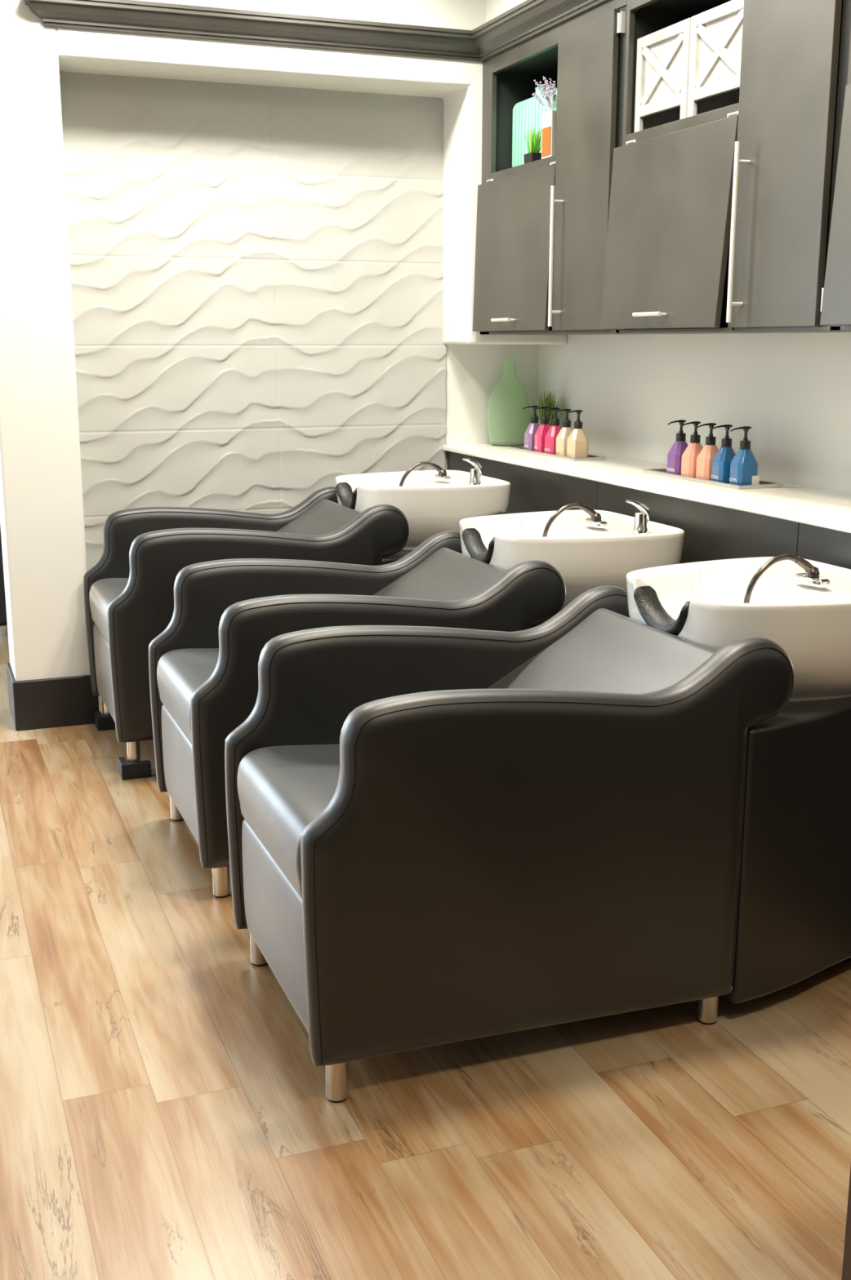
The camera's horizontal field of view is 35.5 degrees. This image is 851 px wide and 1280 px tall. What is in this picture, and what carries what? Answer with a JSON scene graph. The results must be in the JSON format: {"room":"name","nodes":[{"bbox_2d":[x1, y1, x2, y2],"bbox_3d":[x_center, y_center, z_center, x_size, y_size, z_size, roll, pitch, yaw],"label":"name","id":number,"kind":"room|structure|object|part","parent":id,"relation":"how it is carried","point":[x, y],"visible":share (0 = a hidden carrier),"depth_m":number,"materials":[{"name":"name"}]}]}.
{"room":"salon","nodes":[
{"label":"salon","id":0,"kind":"room"},
{"bbox_2d":[0,0,89,680],"bbox_3d":[-1.421,-1.101,4.777,0.277,2.850,0.307,-5,14,-20],"label":"wall","id":1,"kind":"structure","parent":0,"point":[42,526],"depth_m":4.67,"materials":[{"name":"paint"}]},
{"bbox_2d":[6,662,99,730],"bbox_3d":[-1.421,0.200,5.065,0.304,0.186,0.326,-5,14,-20],"label":"baseboard","id":2,"kind":"structure","parent":1,"relation":"attached to","point":[55,702],"depth_m":4.92,"materials":[{"name":"black paint"}]},
{"bbox_2d":[59,71,538,703],"bbox_3d":[-0.482,-0.992,5.455,1.967,2.389,0.306,-5,14,-20],"label":"wall","id":3,"kind":"structure","parent":0,"point":[256,271],"depth_m":5.15,"materials":[{"name":"paint"}]},
{"bbox_2d":[56,0,566,344],"bbox_3d":[-0.434,-1.890,5.129,1.945,1.462,0.567,-5,14,-20],"label":"wall","id":4,"kind":"structure","parent":0,"point":[458,82],"depth_m":4.88,"materials":[{"name":"paint"}]},
{"bbox_2d":[24,0,480,61],"bbox_3d":[-0.548,-2.150,4.675,1.658,0.088,0.080,-5,14,-20],"label":"trim","id":5,"kind":"structure","parent":4,"relation":"attached to","point":[131,16],"depth_m":4.65,"materials":[{"name":"grey paint"}]},
{"bbox_2d":[0,625,850,1279],"bbox_3d":[-1.188,0.856,2.800,5.800,0.100,10.800,-5,14,-20],"label":"floor","id":6,"kind":"structure","parent":0,"point":[166,1113],"depth_m":2.48,"materials":[{"name":"brown wood"}]},
{"bbox_2d":[0,524,7,636],"bbox_3d":[-2.391,-0.529,6.494,0.620,0.980,0.620,-5,14,-20],"label":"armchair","id":7,"kind":"object","parent":6,"relation":"on","point":[3,620],"visible":0.54,"depth_m":6.37,"materials":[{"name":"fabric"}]},
{"bbox_3d":[-2.123,-0.593,6.551,0.070,0.240,0.560,-5,14,-20],"label":"armrest","id":8,"kind":"part","parent":7,"relation":"part of","materials":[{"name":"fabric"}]},
{"bbox_3d":[-2.055,-0.057,6.446,0.048,0.080,0.048,-5,14,-20],"label":"leg","id":9,"kind":"part","parent":7,"relation":"part of","materials":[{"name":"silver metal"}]},
{"bbox_3d":[-2.380,-0.296,6.518,0.620,0.405,0.560,-5,14,-20],"label":"seat","id":10,"kind":"part","parent":7,"relation":"part of","materials":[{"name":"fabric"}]},
{"bbox_2d":[93,711,115,730],"bbox_3d":[-1.175,0.297,4.939,0.096,0.052,0.090,-5,14,-20],"label":"block","id":11,"kind":"object","parent":6,"relation":"on","point":[102,722],"visible":0.71,"depth_m":4.89,"materials":[{"name":"black rubber"}]},
{"bbox_2d":[117,756,151,779],"bbox_3d":[-0.961,0.420,4.393,0.096,0.052,0.090,-5,14,-20],"label":"block","id":12,"kind":"object","parent":6,"relation":"on","point":[142,769],"visible":0.98,"depth_m":4.35,"materials":[{"name":"black rubber"}]},
{"bbox_2d":[83,457,510,762],"bbox_3d":[-0.439,-0.170,4.788,1.472,0.965,0.686,-5,14,-20],"label":"chair","id":13,"kind":"object","parent":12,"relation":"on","point":[372,518],"visible":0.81,"depth_m":4.52,"materials":[{"name":"black leather"}]},
{"bbox_3d":[-1.175,0.230,4.924,0.043,0.116,0.043,-5,14,-20],"label":"leg","id":14,"kind":"part","parent":13,"relation":"part of","materials":[{"name":"metal"}]},
{"bbox_3d":[-0.873,-0.112,4.631,0.524,0.198,0.534,-5,14,-20],"label":"seat","id":15,"kind":"part","parent":13,"relation":"part of","materials":[{"name":"black leather"}]},
{"bbox_3d":[-0.961,0.353,4.378,0.043,0.116,0.043,-5,14,-20],"label":"leg","id":16,"kind":"part","parent":13,"relation":"part of","materials":[{"name":"metal"}]},
{"bbox_3d":[-0.754,-0.180,4.994,1.028,0.762,0.082,-5,14,-20],"label":"armrest","id":17,"kind":"part","parent":13,"relation":"part of","materials":[{"name":"black leather"}]},
{"bbox_3d":[-0.538,-0.056,4.443,1.028,0.762,0.082,-5,14,-20],"label":"armrest","id":18,"kind":"part","parent":13,"relation":"part of","materials":[{"name":"black leather"}]},
{"bbox_3d":[-0.465,-0.313,4.745,0.435,0.308,0.536,-5,14,-20],"label":"backrest","id":19,"kind":"part","parent":13,"relation":"part of","materials":[{"name":"grey leather"}]},
{"bbox_2d":[335,457,510,549],"bbox_3d":[-0.032,-0.516,4.870,0.557,0.325,0.575,-5,14,-20],"label":"basin","id":20,"kind":"object","parent":13,"relation":"in","point":[433,502],"depth_m":4.66,"materials":[{"name":"white ceramic"}]},
{"bbox_2d":[148,500,684,897],"bbox_3d":[-0.006,0.078,3.839,1.472,0.965,0.686,-5,14,-20],"label":"chair","id":21,"kind":"object","parent":6,"relation":"on","point":[508,572],"visible":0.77,"depth_m":3.66,"materials":[{"name":"black leather"}]},
{"bbox_3d":[-0.742,0.477,3.976,0.043,0.116,0.043,-5,14,-20],"label":"leg","id":22,"kind":"part","parent":21,"relation":"part of","materials":[{"name":"metal"}]},
{"bbox_3d":[-0.440,0.136,3.683,0.524,0.198,0.534,-5,14,-20],"label":"seat","id":23,"kind":"part","parent":21,"relation":"part of","materials":[{"name":"black leather"}]},
{"bbox_3d":[-0.528,0.600,3.429,0.043,0.116,0.043,-5,14,-20],"label":"leg","id":24,"kind":"part","parent":21,"relation":"part of","materials":[{"name":"metal"}]},
{"bbox_3d":[-0.321,0.068,4.045,1.028,0.762,0.082,-5,14,-20],"label":"armrest","id":25,"kind":"part","parent":21,"relation":"part of","materials":[{"name":"black leather"}]},
{"bbox_3d":[-0.105,0.192,3.494,1.028,0.762,0.082,-5,14,-20],"label":"armrest","id":26,"kind":"part","parent":21,"relation":"part of","materials":[{"name":"black leather"}]},
{"bbox_3d":[-0.032,-0.066,3.797,0.435,0.308,0.536,-5,14,-20],"label":"backrest","id":27,"kind":"part","parent":21,"relation":"part of","materials":[{"name":"black leather"}]},
{"bbox_2d":[458,500,684,609],"bbox_3d":[0.402,-0.268,3.921,0.557,0.325,0.575,-5,14,-20],"label":"basin","id":28,"kind":"object","parent":21,"relation":"in","point":[589,548],"depth_m":3.72,"materials":[{"name":"white ceramic"}]},
{"bbox_2d":[224,554,850,1102],"bbox_3d":[0.355,0.285,2.919,1.472,0.965,0.686,-5,14,-20],"label":"chair","id":29,"kind":"object","parent":6,"relation":"on","point":[637,797],"visible":1,"depth_m":2.62,"materials":[{"name":"black leather"}]},
{"bbox_3d":[-0.382,0.684,3.055,0.043,0.116,0.043,-5,14,-20],"label":"leg","id":30,"kind":"part","parent":29,"relation":"part of","materials":[{"name":"metal"}]},
{"bbox_3d":[-0.079,0.343,2.762,0.524,0.198,0.534,-5,14,-20],"label":"seat","id":31,"kind":"part","parent":29,"relation":"part of","materials":[{"name":"black leather"}]},
{"bbox_3d":[-0.168,0.807,2.508,0.043,0.116,0.043,-5,14,-20],"label":"leg","id":32,"kind":"part","parent":29,"relation":"part of","materials":[{"name":"metal"}]},
{"bbox_3d":[0.040,0.275,3.124,1.028,0.762,0.082,-5,14,-20],"label":"armrest","id":33,"kind":"part","parent":29,"relation":"part of","materials":[{"name":"black leather"}]},
{"bbox_3d":[0.255,0.399,2.574,1.028,0.762,0.082,-5,14,-20],"label":"armrest","id":34,"kind":"part","parent":29,"relation":"part of","materials":[{"name":"black leather"}]},
{"bbox_3d":[0.328,0.141,2.876,0.435,0.308,0.536,-5,14,-20],"label":"backrest","id":35,"kind":"part","parent":29,"relation":"part of","materials":[{"name":"black leather"}]},
{"bbox_3d":[0.595,0.744,2.796,0.043,0.116,0.043,-5,14,-20],"label":"leg","id":36,"kind":"part","parent":29,"relation":"part of","materials":[{"name":"metal"}]},
{"bbox_2d":[626,554,850,702],"bbox_3d":[0.762,-0.061,3.000,0.557,0.325,0.575,-5,14,-20],"label":"basin","id":37,"kind":"object","parent":29,"relation":"in","point":[802,606],"depth_m":2.85,"materials":[{"name":"white ceramic"}]},
{"bbox_2d":[446,451,850,568],"bbox_3d":[1.093,0.126,3.652,0.400,0.955,4.582,-5,14,-20],"label":"base cabinet","id":38,"kind":"object","parent":6,"relation":"on","point":[711,532],"depth_m":3.85,"materials":[{"name":"laminate"}]},
{"bbox_3d":[0.334,-0.193,5.069,0.018,0.955,1.323,-5,14,-20],"label":"panel","id":39,"kind":"part","parent":38,"relation":"part of","materials":[{"name":"laminate"}]},
{"bbox_2d":[442,444,850,533],"bbox_3d":[1.096,-0.348,3.534,0.436,0.022,4.603,-5,14,-20],"label":"countertop","id":40,"kind":"structure","parent":38,"relation":"on","point":[809,505],"depth_m":3.92,"materials":[{"name":"white stone"}]},
{"bbox_2d":[486,358,529,446],"bbox_3d":[0.345,-0.987,5.509,0.180,0.356,0.180,-5,14,-20],"label":"vase","id":41,"kind":"object","parent":40,"relation":"on","point":[508,423],"visible":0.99,"depth_m":5.46,"materials":[{"name":"green ceramic"}]},
{"bbox_2d":[528,390,568,426],"bbox_3d":[0.495,-0.902,5.422,0.143,0.230,0.202,-5,14,-20],"label":"potted grass","id":42,"kind":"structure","parent":40,"relation":"on","point":[546,402],"depth_m":5.39,"materials":[{"name":"green plant"}]},
{"bbox_2d":[507,446,605,461],"bbox_3d":[0.495,-0.717,5.099,0.132,0.011,0.575,-5,14,-20],"label":"tray","id":43,"kind":"object","parent":40,"relation":"on","point":[590,457],"visible":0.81,"depth_m":4.94,"materials":[{"name":"silver metal"}]},
{"bbox_2d":[522,405,539,450],"bbox_3d":[0.421,-0.835,5.236,0.084,0.174,0.067,-4,13,-17],"label":"pump bottle","id":44,"kind":"object","parent":43,"relation":"on","point":[529,434],"visible":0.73,"depth_m":5.22,"materials":[{"name":"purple plastic"}]},
{"bbox_2d":[532,406,550,452],"bbox_3d":[0.454,-0.817,5.152,0.084,0.174,0.067,-3,13,-12],"label":"pump bottle","id":45,"kind":"object","parent":43,"relation":"on","point":[539,442],"visible":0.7,"depth_m":5.13,"materials":[{"name":"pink plastic"}]},
{"bbox_2d":[543,407,560,454],"bbox_3d":[0.488,-0.797,5.065,0.084,0.174,0.067,-5,14,-21],"label":"pump bottle","id":46,"kind":"object","parent":43,"relation":"on","point":[553,432],"visible":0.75,"depth_m":5.05,"materials":[{"name":"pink plastic"}]},
{"bbox_2d":[554,408,572,456],"bbox_3d":[0.521,-0.778,4.981,0.084,0.174,0.067,-3,13,-14],"label":"pump bottle","id":47,"kind":"object","parent":43,"relation":"on","point":[564,433],"visible":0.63,"depth_m":4.96,"materials":[{"name":"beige plastic"}]},
{"bbox_2d":[564,409,588,457],"bbox_3d":[0.554,-0.759,4.897,0.084,0.174,0.067,-3,13,-14],"label":"pump bottle","id":48,"kind":"object","parent":43,"relation":"on","point":[577,441],"visible":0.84,"depth_m":4.88,"materials":[{"name":"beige plastic"}]},
{"bbox_2d":[642,468,782,488],"bbox_3d":[0.891,-0.510,4.179,0.155,0.011,0.554,-5,14,-20],"label":"tray","id":49,"kind":"object","parent":40,"relation":"on","point":[762,484],"visible":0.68,"depth_m":4.03,"materials":[{"name":"silver metal"}]},
{"bbox_2d":[666,419,688,475],"bbox_3d":[0.815,-0.622,4.289,0.084,0.174,0.067,-5,14,-21],"label":"pump bottle","id":50,"kind":"object","parent":49,"relation":"on","point":[674,454],"visible":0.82,"depth_m":4.27,"materials":[{"name":"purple plastic"}]},
{"bbox_2d":[680,421,702,477],"bbox_3d":[0.846,-0.605,4.211,0.084,0.174,0.067,-5,13,-20],"label":"pump bottle","id":51,"kind":"object","parent":49,"relation":"on","point":[688,460],"visible":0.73,"depth_m":4.20,"materials":[{"name":"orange plastic"}]},
{"bbox_2d":[695,422,718,479],"bbox_3d":[0.877,-0.587,4.131,0.084,0.174,0.067,-5,14,-20],"label":"pump bottle","id":52,"kind":"object","parent":49,"relation":"on","point":[704,458],"visible":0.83,"depth_m":4.11,"materials":[{"name":"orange plastic"}]},
{"bbox_2d":[711,424,735,483],"bbox_3d":[0.908,-0.569,4.052,0.084,0.174,0.067,-3,13,-13],"label":"pump bottle","id":53,"kind":"object","parent":49,"relation":"on","point":[721,462],"visible":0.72,"depth_m":4.03,"materials":[{"name":"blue plastic"}]},
{"bbox_2d":[728,426,759,484],"bbox_3d":[0.945,-0.550,3.969,0.084,0.174,0.068,-3,13,-15],"label":"pump bottle","id":54,"kind":"object","parent":49,"relation":"on","point":[744,465],"visible":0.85,"depth_m":3.95,"materials":[{"name":"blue plastic"}]},
{"bbox_3d":[0.763,0.053,3.974,0.018,0.955,1.076,-5,14,-20],"label":"panel","id":55,"kind":"part","parent":38,"relation":"part of","materials":[{"name":"laminate"}]},
{"bbox_3d":[1.148,0.275,2.991,0.018,0.955,1.078,-5,14,-20],"label":"panel","id":56,"kind":"part","parent":38,"relation":"part of","materials":[{"name":"laminate"}]},
{"bbox_2d":[840,1164,850,1279],"bbox_3d":[0.945,0.667,1.541,0.520,0.825,0.720,-5,14,-20],"label":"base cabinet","id":57,"kind":"object","parent":6,"relation":"on","point":[846,1268],"visible":1,"depth_m":1.82,"materials":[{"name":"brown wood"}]},
{"bbox_2d":[485,0,526,22],"bbox_3d":[1.250,-1.940,2.869,0.385,0.370,4.733,-5,14,-20],"label":"wall","id":58,"kind":"structure","parent":0,"point":[494,8],"depth_m":4.87,"materials":[{"name":"paint"}]},
{"bbox_2d":[471,0,608,61],"bbox_3d":[1.023,-1.733,2.826,0.076,0.088,4.733,-5,14,-20],"label":"trim","id":59,"kind":"structure","parent":58,"relation":"attached to","point":[529,19],"depth_m":4.56,"materials":[{"name":"grey paint"}]},
{"bbox_2d":[537,332,850,493],"bbox_3d":[1.874,-0.520,2.208,0.120,2.850,8.100,-5,14,-20],"label":"wall","id":60,"kind":"structure","parent":0,"point":[793,390],"depth_m":4.40,"materials":[{"name":"paint"}]},
{"bbox_2d":[472,0,718,334],"bbox_3d":[0.556,-1.599,4.667,0.458,1.024,1.095,-5,14,-20],"label":"upper cabinet","id":61,"kind":"object","parent":60,"relation":"attached to","point":[541,225],"visible":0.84,"depth_m":4.50,"materials":[{"name":"grey paint"}]},
{"bbox_3d":[0.286,-1.175,4.880,0.036,0.012,0.150,-3,13,-21],"label":"handle","id":62,"kind":"part","parent":61,"relation":"part of","materials":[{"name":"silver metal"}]},
{"bbox_3d":[0.318,-1.405,4.841,0.018,0.545,0.662,-3,13,-21],"label":"flap door","id":63,"kind":"part","parent":61,"relation":"part of","materials":[{"name":"grey paint"}]},
{"bbox_2d":[523,126,541,164],"bbox_3d":[0.390,-1.762,4.734,0.058,0.127,0.090,-5,14,-20],"label":"potted grass","id":64,"kind":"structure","parent":61,"relation":"in","point":[533,154],"depth_m":4.72,"materials":[{"name":"green plant"}]},
{"bbox_2d":[523,152,541,164],"bbox_3d":[0.387,-1.719,4.752,0.052,0.035,0.068,-5,14,-20],"label":"pot","id":65,"kind":"object","parent":64,"relation":"attached to","point":[530,157],"depth_m":4.72,"materials":[{"name":"black rubber"}]},
{"bbox_2d":[511,86,556,167],"bbox_3d":[0.433,-1.871,4.867,0.101,0.281,0.368,-5,14,-20],"label":"ceramic vase","id":66,"kind":"object","parent":61,"relation":"in","point":[526,113],"visible":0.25,"depth_m":4.90,"materials":[{"name":"green ceramic"}]},
{"bbox_2d":[531,75,556,159],"bbox_3d":[0.426,-1.828,4.659,0.058,0.288,0.178,-5,14,-20],"label":"potted plant","id":67,"kind":"object","parent":61,"relation":"in","point":[548,118],"visible":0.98,"depth_m":4.61,"materials":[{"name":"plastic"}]},
{"bbox_3d":[0.438,-1.290,4.478,0.045,0.455,0.014,-5,14,-20],"label":"handle","id":68,"kind":"part","parent":61,"relation":"part of","materials":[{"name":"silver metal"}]},
{"bbox_3d":[0.514,-1.496,4.322,0.020,0.951,0.380,-5,14,-20],"label":"tall door","id":69,"kind":"part","parent":61,"relation":"part of","materials":[{"name":"grey paint"}]},
{"bbox_2d":[600,0,850,333],"bbox_3d":[0.936,-1.378,3.684,0.468,1.024,1.088,-5,14,-20],"label":"upper cabinet","id":70,"kind":"object","parent":60,"relation":"attached to","point":[719,220],"visible":0.91,"depth_m":3.50,"materials":[{"name":"grey paint"}]},
{"bbox_3d":[0.659,-0.955,3.899,0.036,0.012,0.150,-2,12,-21],"label":"handle","id":71,"kind":"part","parent":70,"relation":"part of","materials":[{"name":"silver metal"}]},
{"bbox_2d":[633,17,690,132],"bbox_3d":[0.809,-1.660,3.951,0.254,0.272,0.295,-5,14,-20],"label":"wooden crate","id":72,"kind":"object","parent":70,"relation":"in","point":[662,57],"visible":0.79,"depth_m":3.92,"materials":[{"name":"white wood"}]},
{"bbox_3d":[0.702,-1.673,3.906,0.006,0.196,0.231,-5,14,-20],"label":"panel","id":73,"kind":"part","parent":72,"relation":"part of","materials":[{"name":"white wood"}]},
{"bbox_3d":[0.696,-1.185,3.862,0.018,0.545,0.671,-2,12,-21],"label":"flap door","id":74,"kind":"part","parent":70,"relation":"part of","materials":[{"name":"grey paint"}]},
{"bbox_2d":[686,0,743,117],"bbox_3d":[0.917,-1.598,3.674,0.254,0.272,0.298,-5,14,-20],"label":"wooden crate","id":75,"kind":"object","parent":70,"relation":"in","point":[715,33],"visible":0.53,"depth_m":3.66,"materials":[{"name":"white wood"}]},
{"bbox_3d":[0.810,-1.611,3.630,0.006,0.196,0.234,-5,14,-20],"label":"panel","id":76,"kind":"part","parent":75,"relation":"part of","materials":[{"name":"white wood"}]},
{"bbox_3d":[0.822,-1.069,3.497,0.045,0.455,0.014,-5,14,-20],"label":"handle","id":77,"kind":"part","parent":70,"relation":"part of","materials":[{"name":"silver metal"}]},
{"bbox_3d":[0.898,-1.275,3.340,0.020,0.951,0.380,-5,14,-20],"label":"tall door","id":78,"kind":"part","parent":70,"relation":"part of","materials":[{"name":"grey paint"}]},
{"bbox_2d":[819,29,850,330],"bbox_3d":[1.308,-1.163,2.730,0.470,1.024,1.000,-5,14,-20],"label":"upper cabinet","id":79,"kind":"object","parent":60,"relation":"attached to","point":[835,313],"visible":1,"depth_m":3.12,"materials":[{"name":"grey paint"}]}
]}

